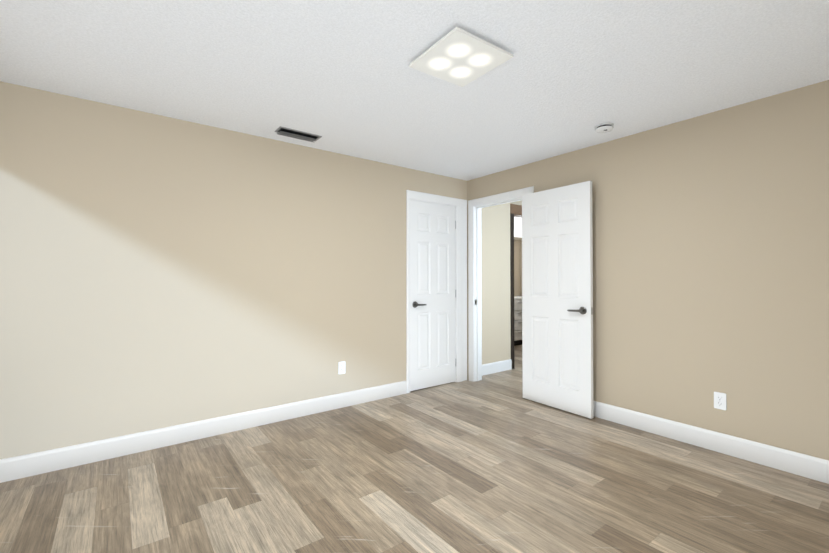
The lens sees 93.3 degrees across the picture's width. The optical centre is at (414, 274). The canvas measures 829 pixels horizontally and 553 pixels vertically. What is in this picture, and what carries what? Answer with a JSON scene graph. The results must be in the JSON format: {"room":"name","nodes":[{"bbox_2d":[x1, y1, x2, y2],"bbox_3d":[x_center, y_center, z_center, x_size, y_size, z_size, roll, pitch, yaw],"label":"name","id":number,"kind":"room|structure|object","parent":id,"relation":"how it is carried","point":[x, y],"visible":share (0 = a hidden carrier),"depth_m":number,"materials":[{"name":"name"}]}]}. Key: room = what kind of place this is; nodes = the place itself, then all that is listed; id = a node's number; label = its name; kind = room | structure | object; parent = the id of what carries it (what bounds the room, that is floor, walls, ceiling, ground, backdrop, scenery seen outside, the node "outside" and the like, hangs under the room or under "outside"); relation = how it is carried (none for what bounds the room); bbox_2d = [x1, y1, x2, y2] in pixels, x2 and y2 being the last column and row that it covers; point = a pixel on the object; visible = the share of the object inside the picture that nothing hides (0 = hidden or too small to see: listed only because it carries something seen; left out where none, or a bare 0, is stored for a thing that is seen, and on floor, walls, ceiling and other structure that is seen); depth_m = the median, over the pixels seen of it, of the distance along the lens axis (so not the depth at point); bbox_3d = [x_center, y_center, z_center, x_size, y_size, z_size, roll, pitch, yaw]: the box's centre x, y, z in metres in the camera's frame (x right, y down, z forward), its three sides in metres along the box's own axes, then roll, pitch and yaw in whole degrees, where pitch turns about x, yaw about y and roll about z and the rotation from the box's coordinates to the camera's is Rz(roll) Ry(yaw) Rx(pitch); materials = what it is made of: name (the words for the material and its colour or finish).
{"room":"empty bedroom","nodes":[
{"label":"empty bedroom","id":0,"kind":"room"},
{"bbox_2d":[0,81,510,458],"bbox_3d":[-0.740,0.056,3.721,5.015,2.370,0.160,1,-1,-37],"label":"wall","id":1,"kind":"structure","parent":0,"point":[158,271],"depth_m":2.89,"materials":[{"name":"beige paint"}]},
{"bbox_2d":[0,381,406,482],"bbox_3d":[-1.334,1.168,3.144,3.147,0.132,0.015,1,-1,-37],"label":"baseboard","id":2,"kind":"structure","parent":1,"relation":"attached to","point":[26,465],"depth_m":2.83,"materials":[{"name":"white wood"}]},
{"bbox_2d":[338,361,345,373],"bbox_3d":[-0.676,0.872,3.654,0.070,0.115,0.007,1,-1,-37],"label":"electrical outlet","id":3,"kind":"object","parent":1,"relation":"attached to","point":[341,367],"visible":1,"depth_m":3.65,"materials":[{"name":"white plastic"}]},
{"bbox_2d":[410,200,455,390],"bbox_3d":[0.217,0.225,4.342,0.680,2.030,0.091,1,-1,-37],"label":"closet door","id":4,"kind":"structure","parent":1,"relation":"in","point":[432,302],"depth_m":4.34,"materials":[{"name":"white wood"}]},
{"bbox_2d":[406,190,466,392],"bbox_3d":[0.232,0.182,4.426,0.884,2.134,0.140,1,-1,-37],"label":"trim","id":5,"kind":"structure","parent":1,"relation":"attached to","point":[460,205],"depth_m":4.56,"materials":[{"name":"white wood"}]},
{"bbox_2d":[482,359,511,375],"bbox_3d":[1.002,1.190,4.977,0.706,0.132,0.015,1,-1,-37],"label":"baseboard","id":6,"kind":"structure","parent":1,"relation":"attached to","point":[495,367],"depth_m":5.00,"materials":[{"name":"white wood"}]},
{"bbox_2d":[510,204,521,368],"bbox_3d":[1.607,0.163,5.537,0.920,2.200,0.148,1,-1,-37],"label":"door frame","id":7,"kind":"structure","parent":1,"relation":"attached to","point":[515,210],"depth_m":5.22,"materials":[{"name":"brown"}]},
{"bbox_2d":[0,345,828,552],"bbox_3d":[0.736,1.291,3.714,7.370,0.100,6.020,1,-1,-37],"label":"floor","id":8,"kind":"structure","parent":0,"point":[497,462],"depth_m":2.20,"materials":[{"name":"laminate"}]},
{"bbox_2d":[514,296,521,345],"bbox_3d":[1.734,0.867,7.198,0.406,0.830,0.500,1,-1,-37],"label":"base cabinet","id":9,"kind":"object","parent":8,"relation":"on","point":[517,320],"visible":0.12,"depth_m":6.97,"materials":[{"name":"white"}]},
{"bbox_2d":[0,0,828,180],"bbox_3d":[0.736,-1.179,3.743,7.370,0.100,6.020,1,-1,-37],"label":"ceiling","id":10,"kind":"structure","parent":0,"point":[341,77],"depth_m":2.15,"materials":[{"name":"white paint"}]},
{"bbox_2d":[275,126,321,141],"bbox_3d":[-0.938,-1.123,3.167,0.345,0.026,0.136,1,-1,-37],"label":"ceiling vent","id":11,"kind":"object","parent":10,"relation":"in","point":[293,133],"visible":1,"depth_m":3.16,"materials":[{"name":"grey metal"}]},
{"bbox_2d":[409,27,512,86],"bbox_3d":[0.238,-1.131,2.058,0.385,0.036,0.385,0,-1,-35],"label":"recessed light","id":12,"kind":"object","parent":10,"relation":"in","point":[458,56],"visible":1,"depth_m":2.02,"materials":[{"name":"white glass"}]},
{"bbox_2d":[595,123,613,132],"bbox_3d":[1.455,-1.118,3.004,0.132,0.041,0.132,1,-1,-37],"label":"smoke detector","id":13,"kind":"object","parent":10,"relation":"attached to","point":[603,127],"visible":0.98,"depth_m":2.97,"materials":[{"name":"white plastic"}]},
{"bbox_2d":[510,200,521,295],"bbox_3d":[2.133,0.082,5.939,2.245,2.370,0.120,1,-1,-37],"label":"wall","id":14,"kind":"structure","parent":0,"point":[517,267],"depth_m":5.29,"materials":[{"name":"beige paint"}]},
{"bbox_2d":[514,217,521,239],"bbox_3d":[1.692,-0.882,7.284,1.250,0.390,0.345,1,-1,-37],"label":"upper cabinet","id":15,"kind":"object","parent":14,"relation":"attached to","point":[517,228],"visible":0.1,"depth_m":7.25,"materials":[{"name":"white"}]},
{"bbox_2d":[467,80,828,459],"bbox_3d":[1.837,0.049,3.185,0.120,2.370,3.820,1,-1,-37],"label":"wall","id":16,"kind":"structure","parent":0,"point":[710,254],"depth_m":2.73,"materials":[{"name":"beige paint"}]},
{"bbox_2d":[468,186,533,381],"bbox_3d":[0.972,0.185,4.317,0.157,2.126,0.908,1,-1,-37],"label":"trim","id":17,"kind":"structure","parent":16,"relation":"attached to","point":[475,206],"depth_m":4.59,"materials":[{"name":"white wood"}]},
{"bbox_2d":[522,181,593,418],"bbox_3d":[1.307,0.217,3.643,0.147,2.030,0.739,0,-1,-35],"label":"entry door","id":18,"kind":"structure","parent":16,"relation":"in","point":[557,296],"depth_m":3.59,"materials":[{"name":"white wood"}]},
{"bbox_2d":[593,401,828,483],"bbox_3d":[2.031,1.164,2.805,0.015,0.132,2.762,1,-1,-37],"label":"baseboard","id":19,"kind":"structure","parent":16,"relation":"attached to","point":[806,466],"depth_m":2.69,"materials":[{"name":"white wood"}]},
{"bbox_2d":[714,392,726,409],"bbox_3d":[2.113,0.876,2.708,0.007,0.115,0.070,1,-1,-37],"label":"electrical outlet","id":20,"kind":"object","parent":16,"relation":"attached to","point":[719,400],"visible":1,"depth_m":2.70,"materials":[{"name":"white plastic"}]}
]}

